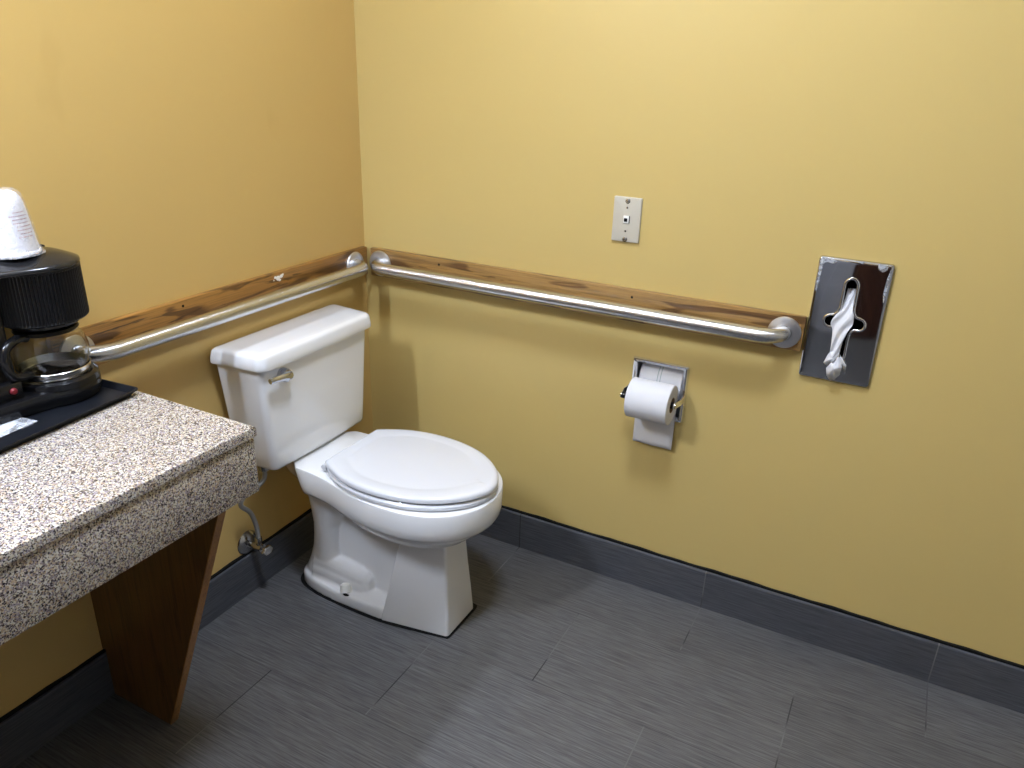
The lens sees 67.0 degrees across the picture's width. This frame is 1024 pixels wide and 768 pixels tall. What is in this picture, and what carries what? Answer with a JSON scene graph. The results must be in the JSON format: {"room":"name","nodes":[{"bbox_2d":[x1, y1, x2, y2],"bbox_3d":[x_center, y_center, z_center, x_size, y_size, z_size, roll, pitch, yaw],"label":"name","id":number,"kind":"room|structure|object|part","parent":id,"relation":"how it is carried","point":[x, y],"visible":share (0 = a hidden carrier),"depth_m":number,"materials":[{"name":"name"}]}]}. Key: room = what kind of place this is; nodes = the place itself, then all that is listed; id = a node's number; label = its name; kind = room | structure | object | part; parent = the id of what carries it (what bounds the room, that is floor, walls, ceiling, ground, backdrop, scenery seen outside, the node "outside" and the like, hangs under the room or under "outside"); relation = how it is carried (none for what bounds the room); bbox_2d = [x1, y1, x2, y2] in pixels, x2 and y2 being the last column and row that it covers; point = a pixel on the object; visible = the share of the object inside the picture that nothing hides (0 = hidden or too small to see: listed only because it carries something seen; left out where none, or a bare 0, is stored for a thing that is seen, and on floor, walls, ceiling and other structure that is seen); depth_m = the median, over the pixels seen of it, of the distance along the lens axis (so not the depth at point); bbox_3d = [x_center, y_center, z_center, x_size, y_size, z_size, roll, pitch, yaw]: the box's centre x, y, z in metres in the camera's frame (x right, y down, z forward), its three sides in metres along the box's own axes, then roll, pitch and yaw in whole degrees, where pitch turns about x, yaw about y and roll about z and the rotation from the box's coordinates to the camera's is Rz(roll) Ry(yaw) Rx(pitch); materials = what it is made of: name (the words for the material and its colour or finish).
{"room":"hotel bathroom","nodes":[
{"label":"hotel bathroom","id":0,"kind":"room"},
{"bbox_2d":[0,0,372,716],"bbox_3d":[-1.208,-0.376,1.102,0.120,2.750,3.220,13,25,25],"label":"wall","id":1,"kind":"structure","parent":0,"point":[180,149],"depth_m":1.82,"materials":[{"name":"yellow paint"}]},
{"bbox_2d":[0,508,313,767],"bbox_3d":[-1.193,0.853,1.565,0.007,0.126,2.988,13,25,25],"label":"baseboard","id":2,"kind":"structure","parent":1,"relation":"attached to","point":[40,721],"depth_m":1.88,"materials":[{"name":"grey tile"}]},
{"bbox_2d":[81,246,367,364],"bbox_3d":[-0.714,-0.225,2.043,0.020,0.089,1.048,13,25,25],"label":"board","id":3,"kind":"object","parent":1,"relation":"attached to","point":[115,329],"visible":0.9,"depth_m":1.94,"materials":[{"name":"brown wood"}]},
{"bbox_2d":[86,252,367,362],"bbox_3d":[-0.676,-0.212,2.017,0.078,0.081,1.012,13,25,25],"label":"grab bar","id":4,"kind":"object","parent":3,"relation":"attached to","point":[356,267],"visible":0.75,"depth_m":1.89,"materials":[{"name":"silver metal"}]},
{"bbox_2d":[237,467,272,555],"bbox_3d":[-0.736,0.367,2.193,0.096,0.314,0.101,13,25,25],"label":"supply valve","id":5,"kind":"object","parent":1,"relation":"attached to","point":[250,540],"visible":0.87,"depth_m":2.23,"materials":[{"name":"silver metal"}]},
{"bbox_3d":[-0.770,0.466,2.266,0.014,0.075,0.075,13,25,25],"label":"wall plate","id":6,"kind":"part","parent":5,"relation":"part of","materials":[{"name":"silver metal"}]},
{"bbox_3d":[-0.706,0.480,2.236,0.011,0.026,0.041,13,25,25],"label":"valve handle","id":7,"kind":"part","parent":5,"relation":"part of","materials":[{"name":"silver metal"}]},
{"bbox_2d":[14,534,1023,767],"bbox_3d":[0.120,1.245,0.993,3.220,0.080,3.220,13,25,25],"label":"floor","id":8,"kind":"structure","parent":0,"point":[556,663],"depth_m":1.97,"materials":[{"name":"grey tile"}]},
{"bbox_2d":[0,391,258,723],"bbox_3d":[-1.098,0.674,1.077,0.522,0.839,1.592,13,25,25],"label":"countertop","id":9,"kind":"structure","parent":8,"relation":"on","point":[125,503],"depth_m":1.36,"materials":[{"name":"stone"}]},
{"bbox_2d":[0,379,137,453],"bbox_3d":[-0.939,0.071,1.423,0.213,0.014,0.440,11,24,21],"label":"serving tray","id":10,"kind":"object","parent":9,"relation":"on","point":[110,393],"visible":0.48,"depth_m":1.47,"materials":[{"name":"black plastic"}]},
{"bbox_2d":[0,418,35,436],"bbox_3d":[-0.937,0.083,1.401,0.094,0.003,0.122,13,25,25],"label":"packet","id":11,"kind":"object","parent":10,"relation":"on","point":[7,426],"visible":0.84,"depth_m":1.42,"materials":[{"name":"white paper"}]},
{"bbox_2d":[0,244,102,424],"bbox_3d":[-0.932,-0.099,1.463,0.161,0.291,0.264,13,25,25],"label":"coffee maker","id":12,"kind":"object","parent":10,"relation":"on","point":[45,290],"visible":0.84,"depth_m":1.43,"materials":[{"name":"black plastic"}]},
{"bbox_3d":[-0.992,-0.096,1.401,0.096,0.198,0.099,13,25,25],"label":"water tank","id":13,"kind":"part","parent":12,"relation":"part of","materials":[{"name":"black plastic"}]},
{"bbox_2d":[10,388,17,394],"bbox_3d":[-0.922,0.014,1.434,0.006,0.013,0.013,13,25,25],"label":"switch","id":14,"kind":"object","parent":12,"relation":"attached to","point":[13,391],"depth_m":1.43,"materials":[{"name":"red plastic"}]},
{"bbox_2d":[0,190,41,258],"bbox_3d":[-0.912,-0.295,1.397,0.103,0.119,0.102,13,25,25],"label":"paper cup","id":15,"kind":"object","parent":12,"relation":"on","point":[18,239],"visible":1,"depth_m":1.38,"materials":[{"name":"white paper"}]},
{"bbox_2d":[8,211,32,237],"bbox_3d":[-0.879,-0.286,1.388,0.009,0.045,0.036,11,24,21],"label":"print","id":16,"kind":"object","parent":15,"relation":"attached to","point":[19,224],"depth_m":1.38,"materials":[{"name":"red"}]},
{"bbox_3d":[-0.928,-0.222,1.412,0.161,0.025,0.264,13,25,25],"label":"lid","id":17,"kind":"part","parent":12,"relation":"part of","materials":[{"name":"black plastic"}]},
{"bbox_2d":[0,261,88,328],"bbox_3d":[-0.906,-0.178,1.480,0.160,0.105,0.160,13,25,25],"label":"basket","id":18,"kind":"object","parent":12,"relation":"on","point":[51,294],"depth_m":1.42,"materials":[{"name":"black plastic"}]},
{"bbox_2d":[0,321,90,382],"bbox_3d":[-0.921,-0.062,1.504,0.137,0.108,0.187,13,25,25],"label":"carafe","id":19,"kind":"object","parent":12,"relation":"on","point":[61,354],"visible":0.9,"depth_m":1.47,"materials":[{"name":"clear glass"}]},
{"bbox_3d":[-0.921,-0.044,1.440,0.017,0.092,0.073,5,23,7],"label":"handle","id":20,"kind":"part","parent":19,"relation":"part of","materials":[{"name":"black plastic"}]},
{"bbox_3d":[-0.908,-0.112,1.507,0.115,0.010,0.115,13,25,25],"label":"lid","id":21,"kind":"part","parent":19,"relation":"part of","materials":[{"name":"black plastic"}]},
{"bbox_3d":[-0.911,-0.019,1.546,0.157,0.015,0.157,13,25,25],"label":"warming plate","id":22,"kind":"part","parent":12,"relation":"part of","materials":[{"name":"black plastic"}]},
{"bbox_3d":[-0.771,0.441,1.688,0.486,0.816,0.020,13,25,25],"label":"support panel","id":23,"kind":"part","parent":9,"relation":"part of","materials":[{"name":"brown wood"}]},
{"bbox_2d":[210,304,502,638],"bbox_3d":[-0.362,0.268,2.179,0.715,0.800,0.488,13,25,25],"label":"toilet","id":24,"kind":"object","parent":8,"relation":"on","point":[395,512],"visible":1,"depth_m":2.12,"materials":[{"name":"white glazed porcelain"},{"name":"white plastic"},{"name":"brushed metal"}]},
{"bbox_3d":[-0.595,-0.014,1.991,0.040,0.037,0.086,13,25,25],"label":"flush handle","id":25,"kind":"part","parent":24,"relation":"part of","materials":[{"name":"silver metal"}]},
{"bbox_3d":[-0.589,-0.136,2.147,0.177,0.042,0.488,13,25,25],"label":"tank lid","id":26,"kind":"part","parent":24,"relation":"part of","materials":[{"name":"white ceramic"}]},
{"bbox_3d":[-0.598,0.023,2.215,0.151,0.311,0.465,13,25,25],"label":"tank","id":27,"kind":"part","parent":24,"relation":"part of","materials":[{"name":"white ceramic"}]},
{"bbox_3d":[-0.250,0.222,2.097,0.462,0.018,0.356,13,25,25],"label":"seat lid","id":28,"kind":"part","parent":24,"relation":"part of","materials":[{"name":"white plastic"}]},
{"bbox_3d":[-0.251,0.242,2.105,0.457,0.017,0.360,13,25,25],"label":"seat","id":29,"kind":"part","parent":24,"relation":"part of","materials":[{"name":"white plastic"}]},
{"bbox_2d":[354,0,1023,664],"bbox_3d":[0.895,-0.566,1.715,3.000,2.750,0.120,13,25,25],"label":"wall","id":30,"kind":"structure","parent":0,"point":[758,141],"depth_m":1.98,"materials":[{"name":"yellow paint"}]},
{"bbox_2d":[370,247,806,351],"bbox_3d":[0.137,-0.258,2.186,1.318,0.089,0.019,13,25,25],"label":"board","id":31,"kind":"object","parent":30,"relation":"attached to","point":[757,317],"visible":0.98,"depth_m":2.12,"materials":[{"name":"brown wood"}]},
{"bbox_2d":[370,251,800,347],"bbox_3d":[0.113,-0.242,2.149,1.314,0.081,0.078,13,25,25],"label":"grab bar","id":32,"kind":"object","parent":31,"relation":"attached to","point":[783,332],"visible":1,"depth_m":2.05,"materials":[{"name":"silver metal"}]},
{"bbox_2d":[611,196,642,242],"bbox_3d":[0.300,-0.431,2.029,0.076,0.116,0.010,13,25,25],"label":"wall plate","id":33,"kind":"object","parent":30,"relation":"attached to","point":[627,212],"visible":1,"depth_m":2.03,"materials":[{"name":"beige plastic"}]},
{"bbox_2d":[620,356,689,422],"bbox_3d":[0.413,0.009,2.169,0.166,0.168,0.188,13,25,25],"label":"paper holder","id":34,"kind":"object","parent":30,"relation":"attached to","point":[679,405],"visible":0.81,"depth_m":2.12,"materials":[{"name":"silver metal"}]},
{"bbox_3d":[0.317,0.018,2.156,0.010,0.024,0.071,13,25,25],"label":"arm","id":35,"kind":"part","parent":34,"relation":"part of","materials":[{"name":"silver metal"}]},
{"bbox_2d":[624,377,677,449],"bbox_3d":[0.377,0.093,2.121,0.117,0.212,0.112,13,25,25],"label":"toilet paper roll","id":36,"kind":"object","parent":34,"relation":"on","point":[647,401],"visible":0.98,"depth_m":2.07,"materials":[{"name":"white paper"}]},
{"bbox_2d":[639,363,683,399],"bbox_3d":[0.434,-0.017,2.193,0.122,0.106,0.106,13,25,25],"label":"toilet paper roll","id":37,"kind":"object","parent":34,"relation":"in","point":[648,371],"visible":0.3,"depth_m":2.15,"materials":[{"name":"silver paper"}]},
{"bbox_3d":[0.452,0.049,2.091,0.012,0.024,0.071,20,29,36],"label":"arm","id":38,"kind":"part","parent":34,"relation":"part of","materials":[{"name":"silver metal"}]},
{"bbox_2d":[479,505,1023,713],"bbox_3d":[0.831,0.668,2.162,2.988,0.126,0.007,13,25,25],"label":"baseboard","id":39,"kind":"structure","parent":30,"relation":"attached to","point":[992,681],"depth_m":2.19,"materials":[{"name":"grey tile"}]},
{"bbox_2d":[799,255,894,386],"bbox_3d":[0.825,-0.167,1.905,0.164,0.304,0.132,13,25,25],"label":"dispenser","id":40,"kind":"object","parent":30,"relation":"attached to","point":[871,280],"visible":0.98,"depth_m":1.85,"materials":[{"name":"silver metal"}]},
{"bbox_2d":[823,288,855,380],"bbox_3d":[0.788,-0.116,1.865,0.052,0.230,0.046,4,23,6],"label":"tissue","id":41,"kind":"object","parent":40,"relation":"in","point":[842,321],"visible":0.99,"depth_m":1.86,"materials":[{"name":"white paper"}]}
]}

